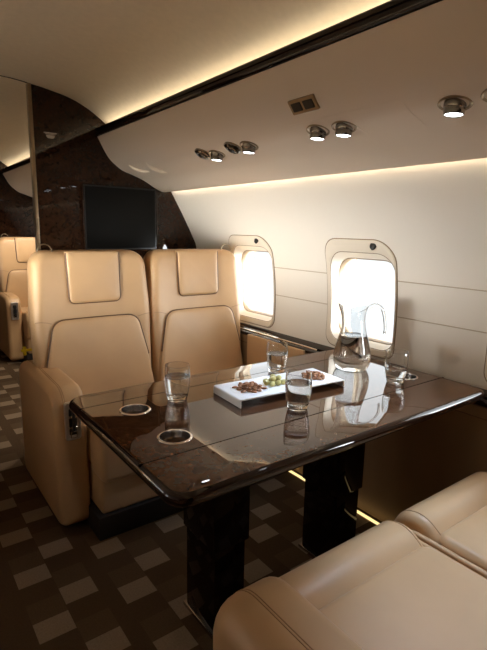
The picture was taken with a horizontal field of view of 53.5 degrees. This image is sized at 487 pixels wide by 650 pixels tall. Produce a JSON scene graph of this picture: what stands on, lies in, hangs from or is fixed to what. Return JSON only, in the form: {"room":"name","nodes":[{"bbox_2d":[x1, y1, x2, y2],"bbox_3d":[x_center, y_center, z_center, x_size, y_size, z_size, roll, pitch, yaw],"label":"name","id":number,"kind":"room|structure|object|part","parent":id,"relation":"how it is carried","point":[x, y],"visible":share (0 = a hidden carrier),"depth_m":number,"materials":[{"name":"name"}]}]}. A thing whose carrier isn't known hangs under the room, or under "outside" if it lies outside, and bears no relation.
{"room":"aircraft cabin","nodes":[
{"label":"aircraft cabin","id":0,"kind":"room"},
{"bbox_2d":[0,161,34,237],"bbox_3d":[-2.819,-0.723,4.588,2.500,2.000,0.050,-7,14,-36],"label":"wall","id":1,"kind":"structure","parent":0,"point":[16,208],"depth_m":4.86,"materials":[{"name":"brown wood"}]},
{"bbox_2d":[31,84,196,258],"bbox_3d":[-0.692,-0.342,2.962,1.047,1.965,0.035,-7,14,-36],"label":"wall","id":2,"kind":"structure","parent":0,"point":[76,156],"depth_m":2.65,"materials":[{"name":"brown wood"}]},
{"bbox_2d":[26,83,40,250],"bbox_3d":[-1.119,-0.282,2.652,0.016,1.948,0.047,-7,14,-36],"label":"door frame","id":3,"kind":"structure","parent":2,"relation":"in","point":[28,85],"depth_m":2.53,"materials":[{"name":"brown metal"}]},
{"bbox_2d":[44,132,56,138],"bbox_3d":[-1.019,-1.000,2.550,0.068,0.030,0.003,-7,14,-36],"label":"sign","id":4,"kind":"object","parent":2,"relation":"attached to","point":[50,135],"visible":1,"depth_m":2.55,"materials":[{"name":"silver metal"}]},
{"bbox_2d":[80,184,157,250],"bbox_3d":[-0.720,-0.621,2.842,0.456,0.370,0.033,-7,14,-36],"label":"television","id":5,"kind":"object","parent":2,"relation":"attached to","point":[113,217],"visible":0.86,"depth_m":2.82,"materials":[{"name":"black plastic"}]},
{"bbox_2d":[0,349,381,649],"bbox_3d":[-0.725,0.874,1.990,2.500,0.050,7.100,-7,14,-36],"label":"floor","id":6,"kind":"structure","parent":0,"point":[62,587],"depth_m":1.80,"materials":[{"name":"carpet"}]},
{"bbox_2d":[0,234,35,361],"bbox_3d":[-1.996,-0.281,4.615,0.592,1.155,0.782,-7,14,-36],"label":"seat","id":7,"kind":"object","parent":6,"relation":"on","point":[15,252],"visible":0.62,"depth_m":4.53,"materials":[{"name":"beige leather"}]},
{"bbox_3d":[-2.231,-0.014,4.585,0.126,0.590,0.638,-7,14,-36],"label":"armrest","id":8,"kind":"part","parent":7,"relation":"part of","materials":[{"name":"beige leather"}]},
{"bbox_3d":[-2.098,-0.467,4.751,0.560,0.784,0.219,-7,14,-36],"label":"backrest","id":9,"kind":"part","parent":7,"relation":"part of","materials":[{"name":"beige leather"}]},
{"bbox_3d":[-2.039,-0.124,4.307,0.060,0.155,0.018,-7,14,-36],"label":"recline panel","id":10,"kind":"part","parent":7,"relation":"part of","materials":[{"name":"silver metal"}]},
{"bbox_2d":[6,270,27,306],"bbox_3d":[-2.054,-0.341,4.711,0.538,0.395,0.099,-7,14,-36],"label":"lumbar cushion","id":11,"kind":"object","parent":7,"relation":"on","point":[16,280],"depth_m":4.61,"materials":[{"name":"beige leather"}]},
{"bbox_2d":[21,307,27,331],"bbox_3d":[-1.922,-0.069,4.645,0.444,0.192,0.385,-7,14,-36],"label":"seat cushion","id":12,"kind":"object","parent":7,"relation":"on","point":[23,309],"depth_m":4.38,"materials":[{"name":"beige leather"}]},
{"bbox_2d":[19,244,182,540],"bbox_3d":[-0.630,0.220,2.207,0.594,1.155,0.782,-7,14,-36],"label":"seat","id":13,"kind":"object","parent":6,"relation":"on","point":[88,310],"visible":0.7,"depth_m":2.15,"materials":[{"name":"beige leather"}]},
{"bbox_3d":[-0.864,0.486,2.177,0.126,0.590,0.638,-7,14,-36],"label":"armrest","id":14,"kind":"part","parent":13,"relation":"part of","materials":[{"name":"beige leather"}]},
{"bbox_3d":[-0.672,0.376,1.899,0.060,0.155,0.018,-7,14,-36],"label":"recline panel","id":15,"kind":"part","parent":13,"relation":"part of","materials":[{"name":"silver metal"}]},
{"bbox_3d":[-0.663,0.376,1.887,0.010,0.080,0.018,-7,14,-36],"label":"lever","id":16,"kind":"part","parent":13,"relation":"part of","materials":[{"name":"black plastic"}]},
{"bbox_2d":[86,426,90,461],"bbox_3d":[-0.555,0.431,2.237,0.444,0.192,0.385,-7,14,-36],"label":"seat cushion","id":17,"kind":"object","parent":13,"relation":"on","point":[88,432],"depth_m":1.97,"materials":[{"name":"beige leather"}]},
{"bbox_3d":[-0.731,0.033,2.342,0.560,0.784,0.219,-7,14,-36],"label":"backrest","id":18,"kind":"part","parent":13,"relation":"part of","materials":[{"name":"beige leather"}]},
{"bbox_2d":[47,315,153,394],"bbox_3d":[-0.687,0.159,2.303,0.538,0.395,0.099,-7,14,-36],"label":"lumbar cushion","id":19,"kind":"object","parent":13,"relation":"on","point":[100,353],"depth_m":2.28,"materials":[{"name":"beige leather"}]},
{"bbox_2d":[143,244,280,485],"bbox_3d":[-0.137,0.169,2.516,0.560,1.155,0.698,-7,14,-36],"label":"seat","id":20,"kind":"object","parent":6,"relation":"on","point":[194,299],"visible":0.56,"depth_m":2.57,"materials":[{"name":"beige leather"}]},
{"bbox_3d":[-0.277,-0.022,2.674,0.560,0.784,0.219,-7,14,-36],"label":"backrest","id":21,"kind":"part","parent":20,"relation":"part of","materials":[{"name":"beige leather"}]},
{"bbox_2d":[157,306,243,381],"bbox_3d":[-0.233,0.103,2.635,0.538,0.395,0.099,-7,14,-36],"label":"lumbar cushion","id":22,"kind":"object","parent":20,"relation":"on","point":[207,338],"depth_m":2.60,"materials":[{"name":"beige leather"}]},
{"bbox_2d":[69,349,484,639],"bbox_3d":[0.142,0.570,1.677,1.248,0.703,0.727,-7,14,-36],"label":"dining table","id":23,"kind":"object","parent":6,"relation":"on","point":[202,454],"visible":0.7,"depth_m":1.45,"materials":[{"name":"brown wood"}]},
{"bbox_2d":[164,362,189,402],"bbox_3d":[-0.208,0.180,1.515,0.081,0.115,0.081,-7,14,-36],"label":"glass","id":24,"kind":"object","parent":23,"relation":"on","point":[176,374],"visible":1,"depth_m":1.49,"materials":[{"name":"clear glass"}]},
{"bbox_3d":[-0.093,0.936,1.577,0.130,0.014,0.193,-7,14,-36],"label":"plate","id":25,"kind":"part","parent":23,"relation":"part of","materials":[{"name":"silver metal"}]},
{"bbox_2d":[266,340,287,373],"bbox_3d":[0.128,0.123,1.842,0.081,0.115,0.081,-7,14,-36],"label":"glass","id":26,"kind":"object","parent":23,"relation":"on","point":[277,350],"visible":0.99,"depth_m":1.81,"materials":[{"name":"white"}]},
{"bbox_2d":[214,368,344,408],"bbox_3d":[0.127,0.207,1.641,0.430,0.028,0.166,-6,13,-32],"label":"serving tray","id":27,"kind":"object","parent":23,"relation":"on","point":[225,390],"visible":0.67,"depth_m":1.57,"materials":[{"name":"white ceramic"}]},
{"bbox_2d":[285,369,311,411],"bbox_3d":[0.166,0.198,1.462,0.081,0.115,0.081,-7,14,-36],"label":"glass","id":28,"kind":"object","parent":23,"relation":"on","point":[298,382],"visible":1,"depth_m":1.43,"materials":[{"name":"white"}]},
{"bbox_3d":[0.329,0.884,1.885,0.136,0.014,0.193,-7,14,-36],"label":"plate","id":29,"kind":"part","parent":23,"relation":"part of","materials":[{"name":"silver metal"}]},
{"bbox_2d":[333,303,385,371],"bbox_3d":[0.444,0.046,1.883,0.179,0.263,0.145,9,13,33],"label":"water pitcher","id":30,"kind":"object","parent":23,"relation":"on","point":[352,353],"visible":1,"depth_m":1.85,"materials":[{"name":"clear glass"}]},
{"bbox_3d":[0.517,-0.024,1.878,0.082,0.122,0.013,1,11,0],"label":"handle","id":31,"kind":"part","parent":30,"relation":"part of","materials":[{"name":"clear glass"}]},
{"bbox_2d":[385,349,408,383],"bbox_3d":[0.551,0.151,1.744,0.081,0.115,0.081,-7,14,-36],"label":"glass","id":32,"kind":"object","parent":23,"relation":"on","point":[396,360],"visible":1,"depth_m":1.72,"materials":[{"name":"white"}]},
{"bbox_2d":[289,470,304,480],"bbox_3d":[0.276,0.772,2.466,0.019,0.008,0.114,-7,14,-36],"label":"strip light","id":33,"kind":"object","parent":6,"relation":"on","point":[291,471],"depth_m":2.47,"materials":[{"name":"yellow plastic"}]},
{"bbox_2d":[213,520,486,649],"bbox_3d":[0.443,0.521,0.782,0.598,1.155,0.995,-7,14,-36],"label":"seat","id":34,"kind":"object","parent":6,"relation":"on","point":[383,587],"visible":1,"depth_m":1.01,"materials":[{"name":"beige leather"}]},
{"bbox_3d":[0.188,0.835,0.830,0.182,0.466,0.719,-7,14,-36],"label":"armrest","id":35,"kind":"part","parent":34,"relation":"part of","materials":[{"name":"beige leather"}]},
{"bbox_2d":[319,547,486,649],"bbox_3d":[0.444,0.709,0.924,0.430,0.192,0.525,-7,14,-36],"label":"seat cushion","id":36,"kind":"object","parent":34,"relation":"on","point":[408,598],"depth_m":1.02,"materials":[{"name":"beige leather"}]},
{"bbox_3d":[0.544,0.682,1.166,0.015,0.195,0.475,-7,14,-36],"label":"arm","id":37,"kind":"part","parent":34,"relation":"part of","materials":[{"name":"beige leather"}]},
{"bbox_2d":[357,510,379,524],"bbox_3d":[0.542,0.846,2.115,0.020,0.008,0.120,-7,14,-36],"label":"strip light","id":38,"kind":"object","parent":6,"relation":"on","point":[358,511],"depth_m":2.11,"materials":[{"name":"yellow plastic"}]},
{"bbox_2d":[394,471,486,578],"bbox_3d":[0.919,0.464,1.123,0.560,1.155,0.982,-7,14,-36],"label":"seat","id":39,"kind":"object","parent":6,"relation":"on","point":[453,520],"visible":0.5,"depth_m":1.31,"materials":[{"name":"beige leather"}]},
{"bbox_3d":[0.565,0.680,1.181,0.015,0.195,0.475,-7,14,-36],"label":"arm","id":40,"kind":"part","parent":39,"relation":"part of","materials":[{"name":"beige leather"}]},
{"bbox_2d":[439,505,486,570],"bbox_3d":[0.826,0.662,1.203,0.430,0.192,0.525,-7,14,-36],"label":"seat cushion","id":41,"kind":"object","parent":39,"relation":"on","point":[463,534],"depth_m":1.26,"materials":[{"name":"beige leather"}]},
{"bbox_2d":[0,0,389,165],"bbox_3d":[-0.687,-0.950,1.632,1.250,0.238,7.100,-7,14,-36],"label":"ceiling","id":42,"kind":"structure","parent":0,"point":[116,59],"depth_m":1.79,"materials":[{"name":"fabric"}]},
{"bbox_2d":[3,0,486,196],"bbox_3d":[-0.091,-0.785,2.118,0.436,0.279,7.100,-7,14,-36],"label":"panel","id":43,"kind":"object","parent":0,"point":[422,57],"depth_m":1.50,"materials":[{"name":"beige plastic"}]},
{"bbox_2d":[129,165,148,172],"bbox_3d":[-0.577,-0.866,2.672,0.120,0.048,0.020,2,11,6],"label":"grip","id":44,"kind":"object","parent":43,"relation":"attached to","point":[131,167],"visible":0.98,"depth_m":2.67,"materials":[{"name":"beige plastic"}]},
{"bbox_2d":[145,163,166,172],"bbox_3d":[-0.465,-0.835,2.562,0.119,0.052,0.020,-5,13,-27],"label":"grip","id":45,"kind":"object","parent":43,"relation":"attached to","point":[154,169],"visible":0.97,"depth_m":2.56,"materials":[{"name":"beige plastic"}]},
{"bbox_2d":[194,148,210,158],"bbox_3d":[-0.176,-0.753,2.121,0.075,0.046,0.088,-7,14,-36],"label":"air vent","id":46,"kind":"object","parent":43,"relation":"in","point":[201,153],"visible":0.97,"depth_m":2.10,"materials":[{"name":"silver metal"}]},
{"bbox_2d":[208,150,224,160],"bbox_3d":[-0.114,-0.728,2.073,0.067,0.045,0.090,-7,14,-36],"label":"spotlight","id":47,"kind":"object","parent":43,"relation":"attached to","point":[215,155],"visible":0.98,"depth_m":2.05,"materials":[{"name":"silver metal"}]},
{"bbox_2d":[2,0,442,172],"bbox_3d":[-0.253,-0.922,1.966,0.036,0.041,7.100,-7,14,-36],"label":"trim","id":48,"kind":"structure","parent":43,"relation":"attached to","point":[391,10],"depth_m":1.44,"materials":[{"name":"brown wood"}]},
{"bbox_2d":[224,142,241,153],"bbox_3d":[-0.041,-0.715,1.945,0.075,0.045,0.088,-7,14,-36],"label":"air vent","id":49,"kind":"object","parent":43,"relation":"in","point":[231,147],"visible":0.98,"depth_m":1.93,"materials":[{"name":"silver metal"}]},
{"bbox_2d":[239,141,258,153],"bbox_3d":[0.022,-0.691,1.877,0.067,0.046,0.090,-7,14,-36],"label":"spotlight","id":50,"kind":"object","parent":43,"relation":"attached to","point":[247,148],"visible":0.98,"depth_m":1.86,"materials":[{"name":"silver metal"}]},
{"bbox_2d":[287,94,319,114],"bbox_3d":[0.186,-0.683,1.497,0.036,0.041,0.116,-7,14,-36],"label":"air vent","id":51,"kind":"object","parent":43,"relation":"in","point":[307,103],"visible":1,"depth_m":1.49,"materials":[{"name":"brown metal"}]},
{"bbox_2d":[291,102,302,112],"bbox_3d":[0.168,-0.683,1.516,0.020,0.023,0.042,-7,14,-36],"label":"grille","id":52,"kind":"object","parent":51,"relation":"attached to","point":[296,107],"depth_m":1.51,"materials":[{"name":"black plastic"}]},
{"bbox_2d":[302,99,314,109],"bbox_3d":[0.198,-0.675,1.475,0.020,0.023,0.042,-7,14,-36],"label":"grille","id":53,"kind":"object","parent":51,"relation":"attached to","point":[307,104],"depth_m":1.47,"materials":[{"name":"black plastic"}]},
{"bbox_2d":[306,124,329,140],"bbox_3d":[0.244,-0.629,1.577,0.066,0.046,0.090,-7,14,-36],"label":"spotlight","id":54,"kind":"object","parent":43,"relation":"attached to","point":[316,133],"visible":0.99,"depth_m":1.56,"materials":[{"name":"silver metal"}]},
{"bbox_2d":[288,113,368,144],"bbox_3d":[0.271,-0.631,1.566,0.119,0.050,0.250,-7,14,-36],"label":"trim","id":55,"kind":"structure","parent":43,"relation":"attached to","point":[299,129],"depth_m":1.55,"materials":[{"name":"beige plastic"}]},
{"bbox_2d":[331,121,356,137],"bbox_3d":[0.312,-0.609,1.500,0.067,0.045,0.090,-7,14,-36],"label":"spotlight","id":56,"kind":"object","parent":43,"relation":"attached to","point":[343,130],"visible":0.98,"depth_m":1.48,"materials":[{"name":"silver metal"}]},
{"bbox_2d":[345,99,426,135],"bbox_3d":[0.408,-0.593,1.390,0.126,0.053,0.194,-7,14,-36],"label":"trim","id":57,"kind":"structure","parent":43,"relation":"attached to","point":[392,116],"depth_m":1.38,"materials":[{"name":"beige plastic"}]},
{"bbox_2d":[437,95,472,117],"bbox_3d":[0.530,-0.548,1.211,0.067,0.046,0.090,-7,14,-36],"label":"spotlight","id":58,"kind":"object","parent":43,"relation":"attached to","point":[453,107],"visible":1,"depth_m":1.19,"materials":[{"name":"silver metal"}]},
{"bbox_2d":[481,89,486,101],"bbox_3d":[0.597,-0.529,1.122,0.067,0.046,0.090,-7,14,-36],"label":"spotlight","id":59,"kind":"object","parent":43,"relation":"attached to","point":[483,98],"visible":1,"depth_m":1.14,"materials":[{"name":"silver metal"}]},
{"bbox_2d":[171,158,486,389],"bbox_3d":[0.923,-0.075,1.401,0.274,0.985,4.530,-7,14,-36],"label":"wall","id":60,"kind":"structure","parent":0,"point":[432,218],"depth_m":1.92,"materials":[{"name":"beige plastic"}]},
{"bbox_2d":[229,235,275,327],"bbox_3d":[0.073,-0.261,2.794,0.190,0.510,0.398,-7,14,-36],"label":"window","id":61,"kind":"structure","parent":60,"relation":"in","point":[243,247],"depth_m":2.85,"materials":[{"name":"beige plastic"}]},
{"bbox_2d":[240,238,397,358],"bbox_3d":[0.335,-0.169,2.451,0.190,0.548,1.087,-7,14,-36],"label":"window","id":62,"kind":"structure","parent":60,"relation":"in","point":[340,253],"depth_m":2.22,"materials":[{"name":"beige plastic"}]},
{"bbox_3d":[0.158,0.067,2.626,0.010,0.012,0.680,-7,14,-36],"label":"ledge rail","id":63,"kind":"part","parent":62,"relation":"part of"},
{"bbox_2d":[274,267,486,291],"bbox_3d":[1.036,-0.068,1.456,0.005,0.004,4.480,-7,14,-36],"label":"trim","id":64,"kind":"structure","parent":60,"relation":"attached to","point":[274,267],"depth_m":1.89,"materials":[{"name":"beige"}]},
{"bbox_2d":[277,295,486,333],"bbox_3d":[1.044,0.077,1.494,0.005,0.004,4.480,-7,14,-36],"label":"trim","id":65,"kind":"structure","parent":60,"relation":"attached to","point":[277,295],"depth_m":1.92,"materials":[{"name":"beige"}]},
{"bbox_2d":[484,348,486,381],"bbox_3d":[1.005,0.000,1.562,0.190,0.510,0.398,-7,14,-36],"label":"window","id":66,"kind":"structure","parent":60,"relation":"in","point":[485,364],"depth_m":1.73,"materials":[{"name":"beige plastic"}]},
{"bbox_2d":[240,333,486,521],"bbox_3d":[0.227,0.417,2.613,0.088,0.645,7.100,-7,14,-36],"label":"wall","id":67,"kind":"structure","parent":0,"point":[403,468],"depth_m":1.91,"materials":[{"name":"brown leather"}]},
{"bbox_2d":[247,334,304,469],"bbox_3d":[0.157,0.400,2.620,0.016,0.635,0.460,-7,14,-36],"label":"trim","id":68,"kind":"structure","parent":67,"relation":"attached to","point":[256,346],"depth_m":2.66,"materials":[{"name":"beige leather"}]},
{"bbox_2d":[240,322,486,408],"bbox_3d":[0.232,0.085,2.546,0.083,0.044,7.100,-7,14,-36],"label":"trim","id":69,"kind":"structure","parent":67,"relation":"attached to","point":[483,403],"depth_m":2.50,"materials":[{"name":"brown wood"}]},
{"bbox_2d":[240,340,486,420],"bbox_3d":[0.977,0.368,1.504,0.004,0.004,4.480,-7,14,-36],"label":"trim","id":70,"kind":"structure","parent":67,"relation":"attached to","point":[240,340],"depth_m":1.73,"materials":[{"name":"brown"}]}
]}

